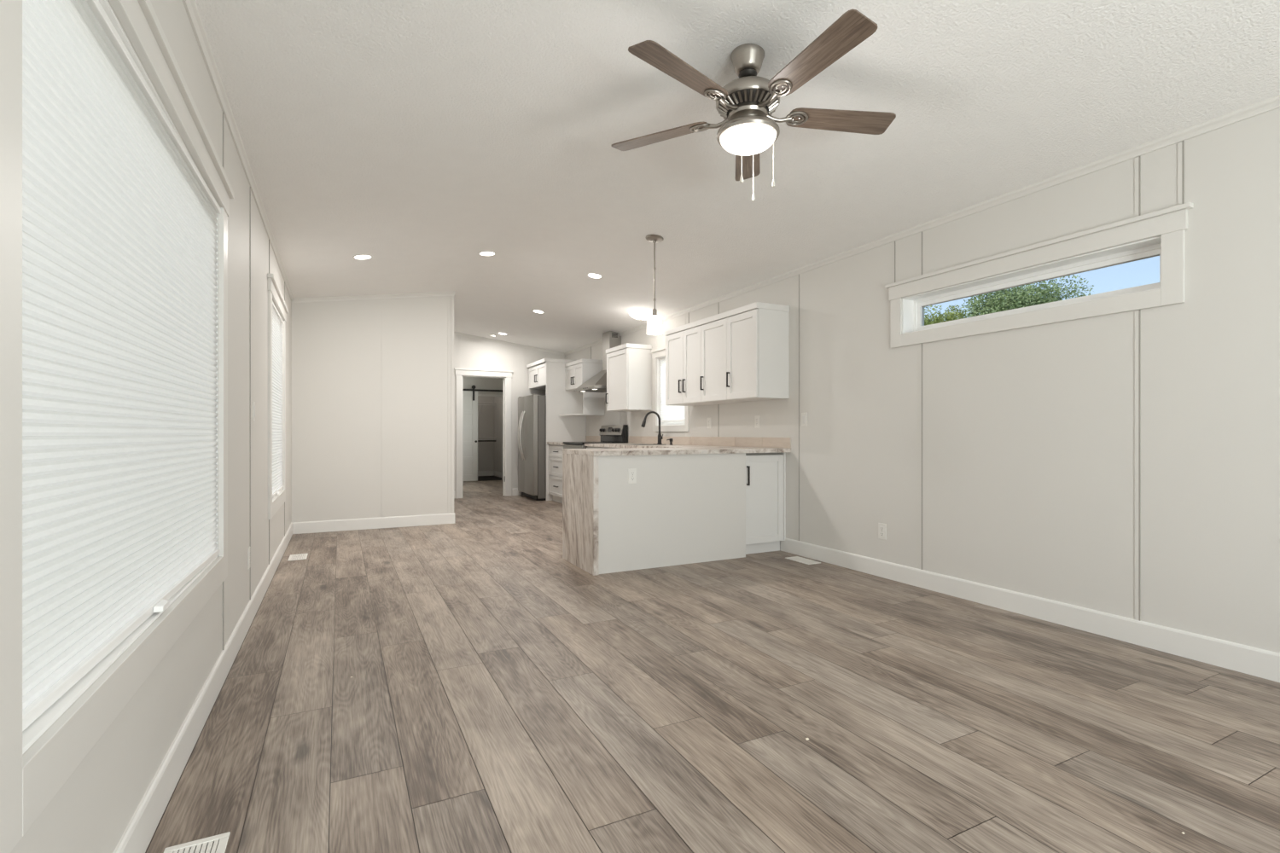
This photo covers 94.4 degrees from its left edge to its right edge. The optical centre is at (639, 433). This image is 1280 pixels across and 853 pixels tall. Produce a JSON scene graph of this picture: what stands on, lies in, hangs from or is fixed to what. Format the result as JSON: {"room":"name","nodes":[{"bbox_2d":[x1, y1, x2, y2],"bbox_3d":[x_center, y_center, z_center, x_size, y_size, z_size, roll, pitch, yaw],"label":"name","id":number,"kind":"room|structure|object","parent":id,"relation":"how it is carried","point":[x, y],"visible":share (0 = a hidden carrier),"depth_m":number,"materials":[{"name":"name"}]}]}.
{"room":"living room","nodes":[
{"label":"living room","id":0,"kind":"room"},
{"bbox_2d":[10,0,291,852],"bbox_3d":[-3.433,-0.150,5.631,0.150,2.600,16.750,0,0,-27],"label":"wall","id":1,"kind":"structure","parent":0,"point":[91,812],"depth_m":2.40,"materials":[{"name":"paint"}]},
{"bbox_2d":[0,0,234,852],"bbox_3d":[-1.396,-0.220,1.652,0.178,1.667,2.021,0,0,-27],"label":"window","id":2,"kind":"structure","parent":1,"relation":"in","point":[29,782],"depth_m":0.98,"materials":[{"name":"paint"}]},
{"bbox_2d":[22,0,221,732],"bbox_3d":[-1.361,-0.217,1.670,0.047,1.428,1.732,0,0,-26],"label":"cellular shade","id":3,"kind":"object","parent":2,"relation":"attached to","point":[119,221],"visible":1,"depth_m":1.32,"materials":[{"name":"fabric"}]},
{"bbox_2d":[113,523,292,852],"bbox_3d":[-1.632,0.990,2.246,0.013,0.121,8.882,0,0,-27],"label":"baseboard","id":4,"kind":"structure","parent":1,"relation":"attached to","point":[138,834],"depth_m":1.90,"materials":[{"name":"paint"}]},
{"bbox_2d":[181,0,294,302],"bbox_3d":[-1.626,-1.412,2.249,0.027,0.060,8.882,0,0,-27],"label":"trim","id":5,"kind":"structure","parent":1,"relation":"attached to","point":[190,6],"depth_m":2.58,"materials":[{"name":"paint"}]},
{"bbox_2d":[247,546,250,570],"bbox_3d":[-2.154,0.685,3.269,0.007,0.115,0.070,0,0,-27],"label":"wall outlet","id":6,"kind":"object","parent":1,"relation":"attached to","point":[248,549],"visible":1,"depth_m":3.24,"materials":[{"name":"white plastic"}]},
{"bbox_2d":[252,401,255,421],"bbox_3d":[-2.244,-0.130,3.448,0.008,0.115,0.070,0,0,-27],"label":"light switch","id":7,"kind":"object","parent":1,"relation":"attached to","point":[253,403],"visible":1,"depth_m":3.43,"materials":[{"name":"white plastic"}]},
{"bbox_2d":[267,273,288,519],"bbox_3d":[-2.943,-0.257,4.706,0.178,1.712,1.385,0,0,-27],"label":"window","id":8,"kind":"structure","parent":1,"relation":"in","point":[275,294],"depth_m":4.32,"materials":[{"name":"paint"}]},
{"bbox_2d":[272,301,283,497],"bbox_3d":[-2.900,-0.255,4.727,0.050,1.473,1.095,0,0,-27],"label":"cellular shade","id":9,"kind":"object","parent":8,"relation":"attached to","point":[277,320],"visible":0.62,"depth_m":4.82,"materials":[{"name":"fabric"}]},
{"bbox_2d":[291,296,453,533],"bbox_3d":[-3.564,-0.302,7.843,1.665,2.745,2.865,0,0,-27],"label":"wall partition","id":10,"kind":"structure","parent":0,"point":[373,380],"depth_m":6.55,"materials":[{"name":"paint"}]},
{"bbox_2d":[292,512,454,534],"bbox_3d":[-2.898,0.990,6.575,1.641,0.121,0.013,0,0,-27],"label":"baseboard","id":11,"kind":"structure","parent":10,"relation":"attached to","point":[440,519],"depth_m":6.54,"materials":[{"name":"paint"}]},
{"bbox_2d":[291,291,455,302],"bbox_3d":[-2.901,-1.522,6.566,1.653,0.304,0.027,0,0,-27],"label":"trim","id":12,"kind":"structure","parent":10,"relation":"attached to","point":[439,293],"depth_m":6.54,"materials":[{"name":"paint"}]},
{"bbox_2d":[462,377,502,482],"bbox_3d":[-3.957,-0.306,13.028,2.427,2.753,0.100,0,0,-27],"label":"wall","id":13,"kind":"structure","parent":0,"point":[480,383],"depth_m":13.22,"materials":[{"name":"paint"}]},
{"bbox_2d":[462,385,477,481],"bbox_3d":[-3.984,-0.015,12.874,0.925,2.106,0.082,0,0,-27],"label":"barn door","id":14,"kind":"structure","parent":13,"relation":"in","point":[469,399],"depth_m":13.02,"materials":[{"name":"paint"}]},
{"bbox_2d":[462,389,502,391],"bbox_3d":[-3.774,-0.962,13.028,1.940,0.040,0.065,0,0,-27],"label":"barn door track","id":15,"kind":"object","parent":13,"relation":"attached to","point":[477,390],"visible":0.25,"depth_m":13.14,"materials":[{"name":"black metal"}]},
{"bbox_2d":[463,394,502,482],"bbox_3d":[-3.501,0.085,13.258,0.897,1.931,0.110,0,0,-27],"label":"door","id":16,"kind":"structure","parent":13,"relation":"in","point":[479,395],"depth_m":13.48,"materials":[{"name":"paint"}]},
{"bbox_2d":[477,396,494,471],"bbox_3d":[-4.630,-0.306,14.357,2.427,2.753,0.100,0,0,-27],"label":"wall","id":17,"kind":"structure","parent":0,"point":[485,419],"depth_m":14.71,"materials":[{"name":"paint"}]},
{"bbox_2d":[477,471,494,476],"bbox_3d":[-4.369,0.990,14.426,1.640,0.121,0.013,0,0,-27],"label":"baseboard","id":18,"kind":"structure","parent":17,"relation":"attached to","point":[484,473],"depth_m":14.71,"materials":[{"name":"paint"}]},
{"bbox_2d":[477,437,496,447],"bbox_3d":[-4.298,0.228,14.290,1.609,0.273,0.318,0,0,-27],"label":"wire shelf","id":19,"kind":"object","parent":17,"relation":"attached to","point":[482,439],"visible":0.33,"depth_m":14.44,"materials":[{"name":"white metal"}]},
{"bbox_2d":[477,402,496,413],"bbox_3d":[-4.298,-0.623,14.290,1.609,0.273,0.318,0,0,-27],"label":"wire shelf","id":20,"kind":"object","parent":17,"relation":"attached to","point":[482,404],"visible":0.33,"depth_m":14.42,"materials":[{"name":"white metal"}]},
{"bbox_2d":[494,396,501,472],"bbox_3d":[-4.054,-0.250,13.814,1.850,2.600,1.390,0,0,-27],"label":"wall","id":21,"kind":"structure","parent":0,"point":[497,407],"depth_m":14.45,"materials":[{"name":"paint"}]},
{"bbox_2d":[494,471,501,477],"bbox_3d":[-3.333,0.990,14.179,0.013,0.121,1.390,0,0,-27],"label":"baseboard","id":22,"kind":"structure","parent":21,"relation":"attached to","point":[496,474],"depth_m":14.39,"materials":[{"name":"paint"}]},
{"bbox_2d":[453,334,564,495],"bbox_3d":[-2.414,-0.307,9.981,2.427,2.753,0.110,0,0,-27],"label":"wall","id":23,"kind":"structure","parent":0,"point":[475,353],"depth_m":10.00,"materials":[{"name":"paint"}]},
{"bbox_2d":[453,367,512,498],"bbox_3d":[-2.603,-0.006,9.871,0.957,2.113,0.152,0,0,-27],"label":"door frame","id":24,"kind":"structure","parent":23,"relation":"in","point":[506,375],"depth_m":9.89,"materials":[{"name":"paint"}]},
{"bbox_2d":[453,488,521,498],"bbox_3d":[-2.367,0.990,9.936,2.344,0.121,0.013,0,0,-27],"label":"baseboard","id":25,"kind":"structure","parent":23,"relation":"attached to","point":[514,491],"depth_m":10.05,"materials":[{"name":"paint"}]},
{"bbox_2d":[459,335,524,488],"bbox_3d":[-2.458,-0.367,9.896,1.087,2.593,0.003,0,0,-27],"label":"trim","id":26,"kind":"structure","parent":23,"relation":"attached to","point":[459,335],"depth_m":10.06,"materials":[{"name":"paint"}]},
{"bbox_2d":[453,331,564,355],"bbox_3d":[-2.369,-1.530,9.927,2.357,0.300,0.027,0,0,-27],"label":"trim","id":27,"kind":"structure","parent":23,"relation":"attached to","point":[455,333],"depth_m":10.00,"materials":[{"name":"paint"}]},
{"bbox_2d":[562,442,791,575],"bbox_3d":[-0.247,0.590,6.268,1.874,0.921,3.283,0,0,-27],"label":"countertop","id":28,"kind":"structure","parent":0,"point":[579,466],"depth_m":4.70,"materials":[{"name":"laminate"}]},
{"bbox_2d":[625,443,669,445],"bbox_3d":[0.027,0.228,6.930,0.374,0.204,0.724,0,0,-27],"label":"sink","id":29,"kind":"object","parent":28,"relation":"in","point":[636,444],"visible":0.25,"depth_m":7.08,"materials":[{"name":"silver metal"}]},
{"bbox_2d":[634,444,659,445],"bbox_3d":[0.027,0.230,6.930,0.346,0.201,0.696,0,0,-27],"label":"basin","id":30,"kind":"object","parent":29,"relation":"in","point":[634,445],"depth_m":7.19,"materials":[{"name":"silver metal"}]},
{"bbox_2d":[641,411,663,444],"bbox_3d":[0.137,-0.069,6.986,0.269,0.396,0.256,0,0,-27],"label":"faucet","id":31,"kind":"object","parent":28,"relation":"on","point":[660,437],"visible":0.94,"depth_m":7.01,"materials":[{"name":"brown metal"}]},
{"bbox_2d":[562,442,791,456],"bbox_3d":[-0.247,0.146,6.268,1.874,0.035,3.283,0,0,-27],"label":"countertop","id":32,"kind":"structure","parent":28,"relation":"on","point":[674,449],"depth_m":4.98,"materials":[{"name":"laminate"}]},
{"bbox_2d":[145,476,1279,852],"bbox_3d":[-1.626,1.107,6.546,4.286,0.126,16.750,0,0,-27],"label":"floor","id":33,"kind":"structure","parent":0,"point":[503,695],"depth_m":2.18,"materials":[{"name":"brown wood"}]},
{"bbox_2d":[163,832,230,852],"bbox_3d":[-1.068,1.047,1.392,0.136,0.006,0.299,0,0,-27],"label":"floor vent","id":34,"kind":"object","parent":33,"relation":"in","point":[217,844],"visible":1,"depth_m":1.50,"materials":[{"name":"metal"}]},
{"bbox_2d":[287,553,308,561],"bbox_3d":[-2.901,1.047,5.030,0.134,0.006,0.253,0,0,-27],"label":"floor vent","id":35,"kind":"object","parent":33,"relation":"in","point":[301,556],"visible":1,"depth_m":5.02,"materials":[{"name":"metal"}]},
{"bbox_2d":[517,394,546,500],"bbox_3d":[-1.554,0.214,9.771,0.863,1.672,0.906,0,0,-27],"label":"refrigerator","id":36,"kind":"object","parent":33,"relation":"on","point":[532,409],"visible":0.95,"depth_m":9.31,"materials":[{"name":"silver metal"}]},
{"bbox_2d":[548,444,563,503],"bbox_3d":[-0.986,0.608,9.063,0.667,0.884,0.791,0,0,-27],"label":"base cabinet","id":37,"kind":"object","parent":33,"relation":"on","point":[555,450],"visible":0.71,"depth_m":8.99,"materials":[{"name":"white wood"}]},
{"bbox_2d":[546,442,565,445],"bbox_3d":[-0.980,0.146,9.065,0.654,0.035,0.793,0,0,-27],"label":"countertop","id":38,"kind":"structure","parent":37,"relation":"on","point":[548,443],"depth_m":8.96,"materials":[{"name":"laminate"}]},
{"bbox_2d":[526,358,586,500],"bbox_3d":[-1.403,-0.065,9.849,0.702,2.230,1.010,0,0,-27],"label":"tall cabinet","id":39,"kind":"object","parent":33,"relation":"on","point":[549,375],"visible":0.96,"depth_m":9.39,"materials":[{"name":"white wood"}]},
{"bbox_2d":[561,424,628,450],"bbox_3d":[-0.659,0.464,8.341,0.715,1.172,0.772,0,0,-27],"label":"range","id":40,"kind":"object","parent":33,"relation":"on","point":[614,433],"visible":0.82,"depth_m":8.24,"materials":[{"name":"black metal"}]},
{"bbox_2d":[563,442,628,444],"bbox_3d":[-0.639,0.131,8.351,0.670,0.029,0.772,0,0,-27],"label":"cooktop","id":41,"kind":"object","parent":40,"relation":"in","point":[567,443],"depth_m":8.06,"materials":[{"name":"black glass"}]},
{"bbox_2d":[586,446,626,448],"bbox_3d":[0.136,0.608,6.848,0.667,0.884,2.595,0,0,-27],"label":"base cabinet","id":42,"kind":"object","parent":33,"relation":"on","point":[588,447],"visible":0.07,"depth_m":7.44,"materials":[{"name":"brown wood"}]},
{"bbox_2d":[598,452,785,574],"bbox_3d":[0.352,0.608,5.133,1.832,0.884,0.656,0,0,-27],"label":"base cabinet","id":43,"kind":"object","parent":33,"relation":"on","point":[680,509],"visible":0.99,"depth_m":4.78,"materials":[{"name":"white wood"}]},
{"bbox_2d":[628,468,636,483],"bbox_3d":[-0.059,0.325,4.553,0.070,0.115,0.007,0,0,-27],"label":"wall outlet","id":44,"kind":"object","parent":43,"relation":"attached to","point":[631,472],"visible":1,"depth_m":4.55,"materials":[{"name":"white plastic"}]},
{"bbox_2d":[785,556,820,564],"bbox_3d":[1.344,1.047,4.899,0.135,0.006,0.283,0,0,-27],"label":"floor vent","id":45,"kind":"object","parent":33,"relation":"in","point":[797,559],"visible":1,"depth_m":4.88,"materials":[{"name":"metal"}]},
{"bbox_2d":[195,0,1279,352],"bbox_3d":[-1.587,-1.606,6.566,4.318,0.436,16.830,0,0,-27],"label":"ceiling","id":46,"kind":"structure","parent":0,"point":[421,138],"depth_m":2.93,"materials":[{"name":"white paint"}]},
{"bbox_2d":[352,254,372,259],"bbox_3d":[-2.360,-1.505,5.046,0.154,0.028,0.156,0,0,-27],"label":"recessed light","id":47,"kind":"object","parent":46,"relation":"in","point":[359,256],"visible":1,"depth_m":5.04,"materials":[{"name":"white plastic"}]},
{"bbox_2d":[478,250,495,255],"bbox_3d":[-1.401,-1.653,5.441,0.156,0.017,0.156,0,0,-27],"label":"recessed light","id":48,"kind":"object","parent":46,"relation":"in","point":[485,253],"visible":1,"depth_m":5.43,"materials":[{"name":"white plastic"}]},
{"bbox_2d":[488,333,496,337],"bbox_3d":[-2.361,-1.573,9.481,0.133,0.053,0.132,0,0,-27],"label":"smoke detector","id":49,"kind":"object","parent":46,"relation":"attached to","point":[493,335],"visible":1,"depth_m":9.44,"materials":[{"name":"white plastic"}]},
{"bbox_2d":[532,309,544,313],"bbox_3d":[-1.307,-1.574,7.635,0.155,0.024,0.156,0,0,-27],"label":"recessed light","id":50,"kind":"object","parent":46,"relation":"in","point":[533,311],"visible":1,"depth_m":7.62,"materials":[{"name":"white plastic"}]},
{"bbox_2d":[587,273,602,278],"bbox_3d":[-0.451,-1.576,5.913,0.155,0.024,0.156,0,0,-27],"label":"recessed light","id":51,"kind":"object","parent":46,"relation":"in","point":[590,275],"visible":1,"depth_m":5.90,"materials":[{"name":"white plastic"}]},
{"bbox_2d":[628,309,651,319],"bbox_3d":[0.018,-1.420,7.120,0.299,0.114,0.300,0,0,-27],"label":"flush light","id":52,"kind":"object","parent":46,"relation":"attached to","point":[637,314],"visible":0.87,"depth_m":7.02,"materials":[{"name":"white glass"}]},
{"bbox_2d":[645,234,663,335],"bbox_3d":[0.117,-1.199,4.781,0.145,0.786,0.146,0,0,-27],"label":"pendant light","id":53,"kind":"object","parent":46,"relation":"hanging from","point":[654,322],"visible":1,"depth_m":4.75,"materials":[{"name":"white glass"}]},
{"bbox_2d":[611,8,896,201],"bbox_3d":[0.493,-1.353,2.549,1.316,0.620,1.255,0,0,-27],"label":"ceiling fan","id":54,"kind":"object","parent":46,"relation":"hanging from","point":[747,104],"visible":1,"depth_m":2.50,"materials":[{"name":"brown wood"}]},
{"bbox_2d":[564,107,1279,653],"bbox_3d":[0.259,-0.150,7.501,0.150,2.600,16.750,0,0,-27],"label":"wall","id":55,"kind":"structure","parent":0,"point":[1126,464],"depth_m":3.23,"materials":[{"name":"paint"}]},
{"bbox_2d":[558,358,604,416],"bbox_3d":[-0.903,-0.693,9.130,0.459,0.830,0.743,0,0,-27],"label":"upper cabinet","id":56,"kind":"object","parent":55,"relation":"attached to","point":[578,372],"visible":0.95,"depth_m":8.85,"materials":[{"name":"white wood"}]},
{"bbox_2d":[558,413,604,416],"bbox_3d":[-0.905,-0.287,9.134,0.459,0.019,0.735,0,0,-27],"label":"shelf","id":57,"kind":"object","parent":56,"relation":"attached to","point":[569,415],"depth_m":8.88,"materials":[{"name":"white wood"}]},
{"bbox_2d":[585,436,600,442],"bbox_3d":[-0.692,0.081,9.211,0.010,0.094,0.793,0,0,-27],"label":"tile backsplash","id":58,"kind":"structure","parent":55,"relation":"attached to","point":[588,439],"depth_m":9.28,"materials":[{"name":"tile"}]},
{"bbox_2d":[576,331,621,392],"bbox_3d":[-0.555,-1.024,8.406,0.493,0.836,0.700,0,0,-27],"label":"range hood","id":59,"kind":"object","parent":55,"relation":"attached to","point":[597,383],"visible":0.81,"depth_m":8.35,"materials":[{"name":"silver metal"}]},
{"bbox_2d":[605,343,651,412],"bbox_3d":[-0.163,-0.715,7.748,0.386,0.826,0.648,0,0,-27],"label":"upper cabinet","id":60,"kind":"object","parent":55,"relation":"attached to","point":[629,366],"visible":1,"depth_m":7.51,"materials":[{"name":"white wood"}]},
{"bbox_2d":[650,347,689,431],"bbox_3d":[0.416,-0.539,7.149,0.178,1.028,0.900,0,0,-27],"label":"window","id":61,"kind":"structure","parent":55,"relation":"in","point":[659,353],"depth_m":7.43,"materials":[{"name":"paint"}]},
{"bbox_2d":[658,357,684,422],"bbox_3d":[0.405,-0.541,7.144,0.030,0.799,0.680,0,0,-27],"label":"cellular shade","id":62,"kind":"object","parent":61,"relation":"attached to","point":[667,413],"visible":0.37,"depth_m":7.33,"materials":[{"name":"fabric"}]},
{"bbox_2d":[707,418,710,428],"bbox_3d":[0.742,-0.115,6.384,0.007,0.115,0.070,0,0,-27],"label":"wall outlet","id":63,"kind":"object","parent":55,"relation":"attached to","point":[708,419],"visible":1,"depth_m":6.38,"materials":[{"name":"white plastic"}]},
{"bbox_2d":[628,436,791,448],"bbox_3d":[0.585,0.081,6.689,0.010,0.094,3.283,0,0,-27],"label":"tile backsplash","id":64,"kind":"structure","parent":55,"relation":"attached to","point":[710,441],"depth_m":6.17,"materials":[{"name":"tile"}]},
{"bbox_2d":[664,302,789,406],"bbox_3d":[0.785,-0.722,5.877,0.386,0.820,1.615,0,0,-27],"label":"upper cabinet","id":65,"kind":"object","parent":55,"relation":"attached to","point":[741,354],"visible":1,"depth_m":5.43,"materials":[{"name":"white wood"}]},
{"bbox_2d":[754,415,759,427],"bbox_3d":[1.115,-0.115,5.648,0.007,0.115,0.070,0,0,-27],"label":"wall outlet","id":66,"kind":"object","parent":55,"relation":"attached to","point":[756,417],"visible":1,"depth_m":5.65,"materials":[{"name":"white plastic"}]},
{"bbox_2d":[801,413,807,426],"bbox_3d":[1.404,-0.122,5.075,0.008,0.115,0.070,0,0,-27],"label":"light switch","id":67,"kind":"object","parent":55,"relation":"attached to","point":[804,416],"visible":1,"depth_m":5.07,"materials":[{"name":"white plastic"}]},
{"bbox_2d":[878,523,886,540],"bbox_3d":[1.774,0.715,4.346,0.007,0.115,0.070,0,0,-27],"label":"wall outlet","id":68,"kind":"object","parent":55,"relation":"attached to","point":[881,527],"visible":1,"depth_m":4.34,"materials":[{"name":"white plastic"}]},
{"bbox_2d":[564,94,1279,355],"bbox_3d":[1.293,-1.412,5.273,0.027,0.060,11.640,0,0,-27],"label":"trim","id":69,"kind":"structure","parent":55,"relation":"attached to","point":[1265,106],"depth_m":3.40,"materials":[{"name":"paint"}]},
{"bbox_2d":[780,538,1279,682],"bbox_3d":[2.600,0.990,2.709,0.013,0.121,5.885,0,0,-27],"label":"baseboard","id":70,"kind":"structure","parent":55,"relation":"attached to","point":[1240,658],"depth_m":3.20,"materials":[{"name":"paint"}]},
{"bbox_2d":[884,202,1193,348],"bbox_3d":[2.252,-0.846,3.562,0.213,0.457,1.723,0,0,-27],"label":"window","id":71,"kind":"structure","parent":55,"relation":"in","point":[908,328],"depth_m":3.32,"materials":[{"name":"paint"}]},
{"label":"outside","id":72,"kind":"structure","parent":0,"visible":0},
{"bbox_3d":[4.403,1.900,13.439,100.000,0.200,100.000,0,0,-27],"label":"ground","id":73,"kind":"structure","parent":72,"visible":0},
{"bbox_2d":[924,304,966,325],"bbox_3d":[5.862,-0.366,11.485,1.169,4.342,1.208,0,0,-27],"label":"tree","id":74,"kind":"object","parent":73,"relation":"on","point":[948,317],"visible":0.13,"depth_m":11.29,"materials":[{"name":"green plant"}]},
{"bbox_2d":[961,274,1093,318],"bbox_3d":[9.112,-1.007,14.039,3.032,5.620,2.912,0,0,-27],"label":"tree","id":75,"kind":"object","parent":73,"relation":"on","point":[1004,299],"visible":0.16,"depth_m":13.50,"materials":[{"name":"green plant"}]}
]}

